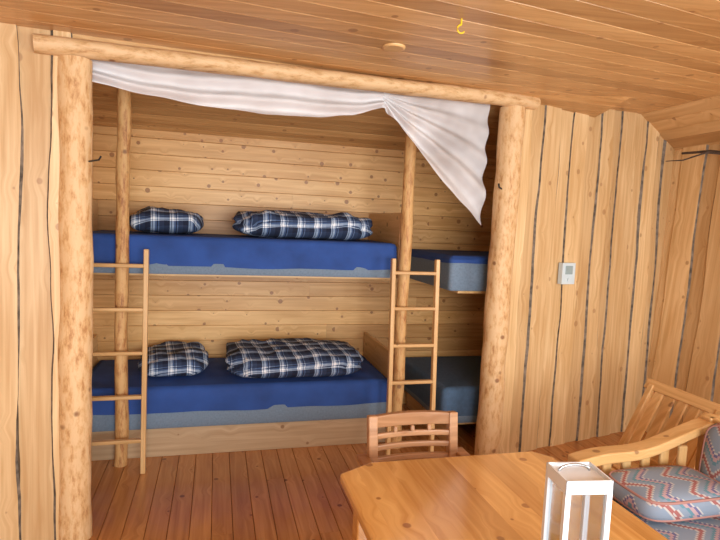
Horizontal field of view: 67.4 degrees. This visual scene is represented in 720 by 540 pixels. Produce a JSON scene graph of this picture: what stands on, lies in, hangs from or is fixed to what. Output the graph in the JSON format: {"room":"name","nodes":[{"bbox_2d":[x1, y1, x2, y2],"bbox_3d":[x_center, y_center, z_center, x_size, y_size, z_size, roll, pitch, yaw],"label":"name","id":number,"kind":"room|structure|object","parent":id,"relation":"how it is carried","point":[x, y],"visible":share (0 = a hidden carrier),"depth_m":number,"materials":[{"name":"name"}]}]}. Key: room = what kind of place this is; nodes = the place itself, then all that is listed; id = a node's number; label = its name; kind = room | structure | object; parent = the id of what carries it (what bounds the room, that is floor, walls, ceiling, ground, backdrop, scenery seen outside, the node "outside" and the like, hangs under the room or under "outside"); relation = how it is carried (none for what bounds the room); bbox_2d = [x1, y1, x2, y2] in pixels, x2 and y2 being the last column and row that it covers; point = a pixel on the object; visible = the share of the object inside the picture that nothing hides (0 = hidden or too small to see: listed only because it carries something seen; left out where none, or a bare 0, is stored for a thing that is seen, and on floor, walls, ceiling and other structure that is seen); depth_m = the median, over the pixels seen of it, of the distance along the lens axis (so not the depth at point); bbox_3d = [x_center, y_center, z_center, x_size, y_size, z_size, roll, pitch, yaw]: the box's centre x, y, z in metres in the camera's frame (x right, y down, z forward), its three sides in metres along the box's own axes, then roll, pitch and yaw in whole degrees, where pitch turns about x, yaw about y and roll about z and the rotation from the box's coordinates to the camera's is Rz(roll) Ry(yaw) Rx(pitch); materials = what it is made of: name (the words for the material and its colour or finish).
{"room":"cabin interior","nodes":[
{"label":"cabin interior","id":0,"kind":"room"},
{"bbox_2d":[0,23,72,539],"bbox_3d":[-2.085,0.065,2.092,1.733,2.440,0.062,0,5,-27],"label":"wall","id":1,"kind":"structure","parent":0,"point":[29,128],"depth_m":2.38,"materials":[{"name":"brown wood"}]},
{"bbox_2d":[93,125,495,403],"bbox_3d":[-0.315,0.042,4.472,3.500,2.240,0.042,1,5,-15],"label":"wall","id":2,"kind":"structure","parent":0,"point":[213,177],"depth_m":4.33,"materials":[{"name":"brown wood"}]},
{"bbox_2d":[0,0,719,149],"bbox_3d":[0.982,-0.874,0.743,6.250,0.337,5.181,0,5,-27],"label":"ceiling","id":3,"kind":"structure","parent":0,"point":[663,55],"depth_m":2.39,"materials":[{"name":"brown wood"}]},
{"bbox_2d":[382,43,405,51],"bbox_3d":[0.157,-1.037,2.519,0.110,0.012,0.110,1,5,-15],"label":"cover plate","id":4,"kind":"object","parent":3,"relation":"attached to","point":[390,47],"depth_m":2.50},
{"bbox_2d":[457,18,464,33],"bbox_3d":[0.404,-0.976,2.164,0.036,0.059,0.008,1,5,-15],"label":"ceiling hook","id":5,"kind":"object","parent":3,"relation":"hanging from","point":[460,24],"depth_m":2.16,"materials":[{"name":"gold metal"}]},
{"bbox_2d":[90,59,630,157],"bbox_3d":[-0.052,-1.120,3.578,3.460,0.369,1.640,1,5,-15],"label":"ceiling","id":6,"kind":"structure","parent":0,"point":[376,129],"depth_m":3.87,"materials":[{"name":"brown wood"}]},
{"bbox_2d":[89,403,675,539],"bbox_3d":[0.166,1.449,1.627,5.620,0.042,5.980,1,5,-15],"label":"floor","id":7,"kind":"structure","parent":0,"point":[285,493],"depth_m":3.07,"materials":[{"name":"brown wood"}]},
{"bbox_2d":[57,55,93,539],"bbox_3d":[-1.316,0.172,2.495,0.155,2.226,0.152,1,5,-15],"label":"log post","id":8,"kind":"object","parent":7,"relation":"on","point":[74,73],"depth_m":2.44,"materials":[{"name":"beige wood"}]},
{"bbox_2d":[33,33,540,109],"bbox_3d":[-0.118,-1.032,2.920,2.829,0.220,0.116,0,5,-27],"label":"log beam","id":9,"kind":"object","parent":8,"relation":"on","point":[42,44],"visible":0.98,"depth_m":2.70,"materials":[{"name":"beige wood"}]},
{"bbox_2d":[92,60,489,224],"bbox_3d":[-0.212,-0.714,3.067,2.361,0.832,0.074,0,5,-27],"label":"curtain","id":10,"kind":"object","parent":9,"relation":"hanging from","point":[425,121],"visible":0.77,"depth_m":3.08,"materials":[{"name":"white fabric"}]},
{"bbox_2d":[91,249,148,473],"bbox_3d":[-1.451,0.547,3.190,0.363,1.351,0.100,1,5,-15],"label":"ladder","id":11,"kind":"object","parent":7,"relation":"on","point":[143,396],"visible":0.48,"depth_m":3.20,"materials":[{"name":"brown wood"}]},
{"bbox_2d":[91,88,416,467],"bbox_3d":[-0.800,0.020,3.832,2.163,2.352,0.879,1,5,-15],"label":"bunk bed","id":12,"kind":"object","parent":7,"relation":"on","point":[394,228],"visible":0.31,"depth_m":3.61,"materials":[{"name":"brown wood"}]},
{"bbox_2d":[92,355,386,431],"bbox_3d":[-0.872,0.856,3.939,2.054,0.269,0.792,1,5,-15],"label":"mattress","id":13,"kind":"object","parent":12,"relation":"on","point":[214,396],"visible":0.67,"depth_m":3.60,"materials":[{"name":"blue fabric"}]},
{"bbox_2d":[138,341,208,376],"bbox_3d":[-1.315,0.624,3.828,0.471,0.171,0.577,1,5,-15],"label":"plaid pillow","id":14,"kind":"object","parent":13,"relation":"on","point":[168,358],"visible":0.9,"depth_m":3.63,"materials":[{"name":"fabric"}]},
{"bbox_2d":[225,338,362,377],"bbox_3d":[-0.489,0.633,3.961,0.982,0.203,0.656,1,5,-15],"label":"duvet","id":15,"kind":"object","parent":13,"relation":"on","point":[283,357],"visible":1,"depth_m":3.72,"materials":[{"name":"fabric"}]},
{"bbox_2d":[92,230,396,277],"bbox_3d":[-0.830,-0.119,3.858,2.054,0.240,0.793,1,5,-15],"label":"mattress","id":16,"kind":"object","parent":12,"relation":"on","point":[193,253],"visible":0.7,"depth_m":3.50,"materials":[{"name":"blue fabric"}]},
{"bbox_2d":[129,206,203,233],"bbox_3d":[-1.332,-0.346,3.749,0.472,0.184,0.481,1,5,-15],"label":"plaid pillow","id":17,"kind":"object","parent":16,"relation":"on","point":[151,219],"visible":1,"depth_m":3.55,"materials":[{"name":"fabric"}]},
{"bbox_2d":[232,210,372,240],"bbox_3d":[-0.407,-0.331,3.939,1.030,0.202,0.515,1,5,-15],"label":"duvet","id":18,"kind":"object","parent":16,"relation":"on","point":[344,226],"visible":0.98,"depth_m":3.72,"materials":[{"name":"fabric"}]},
{"bbox_2d":[385,258,439,454],"bbox_3d":[0.357,0.594,3.666,0.343,1.337,0.114,1,5,-15],"label":"ladder","id":19,"kind":"object","parent":7,"relation":"on","point":[393,273],"visible":0.71,"depth_m":3.65,"materials":[{"name":"brown wood"}]},
{"bbox_2d":[357,410,469,465],"bbox_3d":[0.246,0.989,1.928,0.441,0.830,0.498,1,5,-15],"label":"dining chair","id":20,"kind":"object","parent":7,"relation":"on","point":[411,417],"visible":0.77,"depth_m":2.11,"materials":[{"name":"brown wood"}]},
{"bbox_2d":[406,284,485,439],"bbox_3d":[1.001,0.054,4.300,0.915,2.360,0.922,1,5,-15],"label":"bunk bed","id":21,"kind":"object","parent":7,"relation":"on","point":[412,404],"visible":0.06,"depth_m":4.03,"materials":[{"name":"brown wood"}]},
{"bbox_2d":[404,356,480,422],"bbox_3d":[0.913,0.928,4.359,0.942,0.259,0.936,1,5,-15],"label":"mattress","id":22,"kind":"object","parent":21,"relation":"on","point":[457,377],"visible":0.37,"depth_m":4.10,"materials":[{"name":"fabric"}]},
{"bbox_2d":[410,249,488,290],"bbox_3d":[0.954,-0.010,4.281,0.942,0.244,0.938,1,5,-15],"label":"mattress","id":23,"kind":"object","parent":21,"relation":"on","point":[460,270],"visible":0.51,"depth_m":3.79,"materials":[{"name":"fabric"}]},
{"bbox_2d":[474,105,525,454],"bbox_3d":[0.936,0.113,3.620,0.194,2.352,0.175,1,5,-15],"label":"log post","id":24,"kind":"object","parent":7,"relation":"on","point":[511,125],"depth_m":3.55,"materials":[{"name":"beige wood"}]},
{"bbox_2d":[340,451,667,539],"bbox_3d":[0.466,1.097,1.239,0.785,0.750,1.445,1,5,-15],"label":"dining table","id":25,"kind":"object","parent":7,"relation":"on","point":[500,496],"visible":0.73,"depth_m":1.59,"materials":[{"name":"brown wood"}]},
{"bbox_2d":[541,462,613,539],"bbox_3d":[0.478,0.579,1.206,0.106,0.287,0.094,2,5,-7],"label":"lantern","id":26,"kind":"object","parent":25,"relation":"on","point":[585,479],"visible":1,"depth_m":1.18,"materials":[{"name":"white metal"}]},
{"bbox_2d":[567,413,719,499],"bbox_3d":[1.454,1.103,1.659,0.750,0.753,1.630,1,5,-15],"label":"sofa","id":27,"kind":"object","parent":7,"relation":"on","point":[603,456],"visible":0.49,"depth_m":2.38,"materials":[{"name":"brown wood"}]},
{"bbox_2d":[614,499,719,539],"bbox_3d":[1.275,1.037,2.120,0.570,0.136,0.452,1,5,-15],"label":"seat cushion","id":28,"kind":"object","parent":27,"relation":"on","point":[707,528],"visible":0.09,"depth_m":2.04,"materials":[{"name":"fabric"}]},
{"bbox_2d":[607,465,719,522],"bbox_3d":[1.258,0.901,2.196,0.460,0.116,0.300,1,5,-15],"label":"cushion","id":29,"kind":"object","parent":28,"relation":"on","point":[663,493],"visible":0.95,"depth_m":2.10,"materials":[{"name":"fabric"}]},
{"bbox_2d":[698,423,719,481],"bbox_3d":[1.578,0.817,2.159,0.123,0.310,0.452,1,5,-15],"label":"cushion","id":30,"kind":"object","parent":27,"relation":"on","point":[709,464],"visible":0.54,"depth_m":2.30,"materials":[{"name":"fabric"}]},
{"bbox_2d":[576,378,719,470],"bbox_3d":[1.519,1.017,2.869,0.496,0.735,0.540,1,5,-15],"label":"chair","id":31,"kind":"object","parent":7,"relation":"on","point":[655,391],"visible":0.23,"depth_m":2.95,"materials":[{"name":"brown wood"}]},
{"bbox_2d":[499,104,674,453],"bbox_3d":[1.714,0.030,4.004,1.729,2.520,0.062,0,5,-27],"label":"wall","id":32,"kind":"structure","parent":0,"point":[594,195],"depth_m":3.93,"materials":[{"name":"brown wood"}]},
{"bbox_2d":[557,263,575,283],"bbox_3d":[1.463,0.024,3.818,0.124,0.150,0.046,0,5,-27],"label":"thermostat","id":33,"kind":"object","parent":32,"relation":"attached to","point":[566,271],"visible":1,"depth_m":3.80,"materials":[{"name":"plastic"}]},
{"bbox_2d":[645,144,719,444],"bbox_3d":[3.042,0.390,1.896,0.176,2.270,5.245,1,5,-15],"label":"wall","id":34,"kind":"structure","parent":0,"point":[685,342],"depth_m":4.02,"materials":[{"name":"brown wood"}]},
{"bbox_2d":[666,150,719,161],"bbox_3d":[2.489,-0.764,3.511,0.315,0.106,0.931,1,5,-15],"label":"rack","id":35,"kind":"object","parent":34,"relation":"attached to","point":[702,152],"visible":1,"depth_m":3.75,"materials":[{"name":"brown wood"}]}
]}

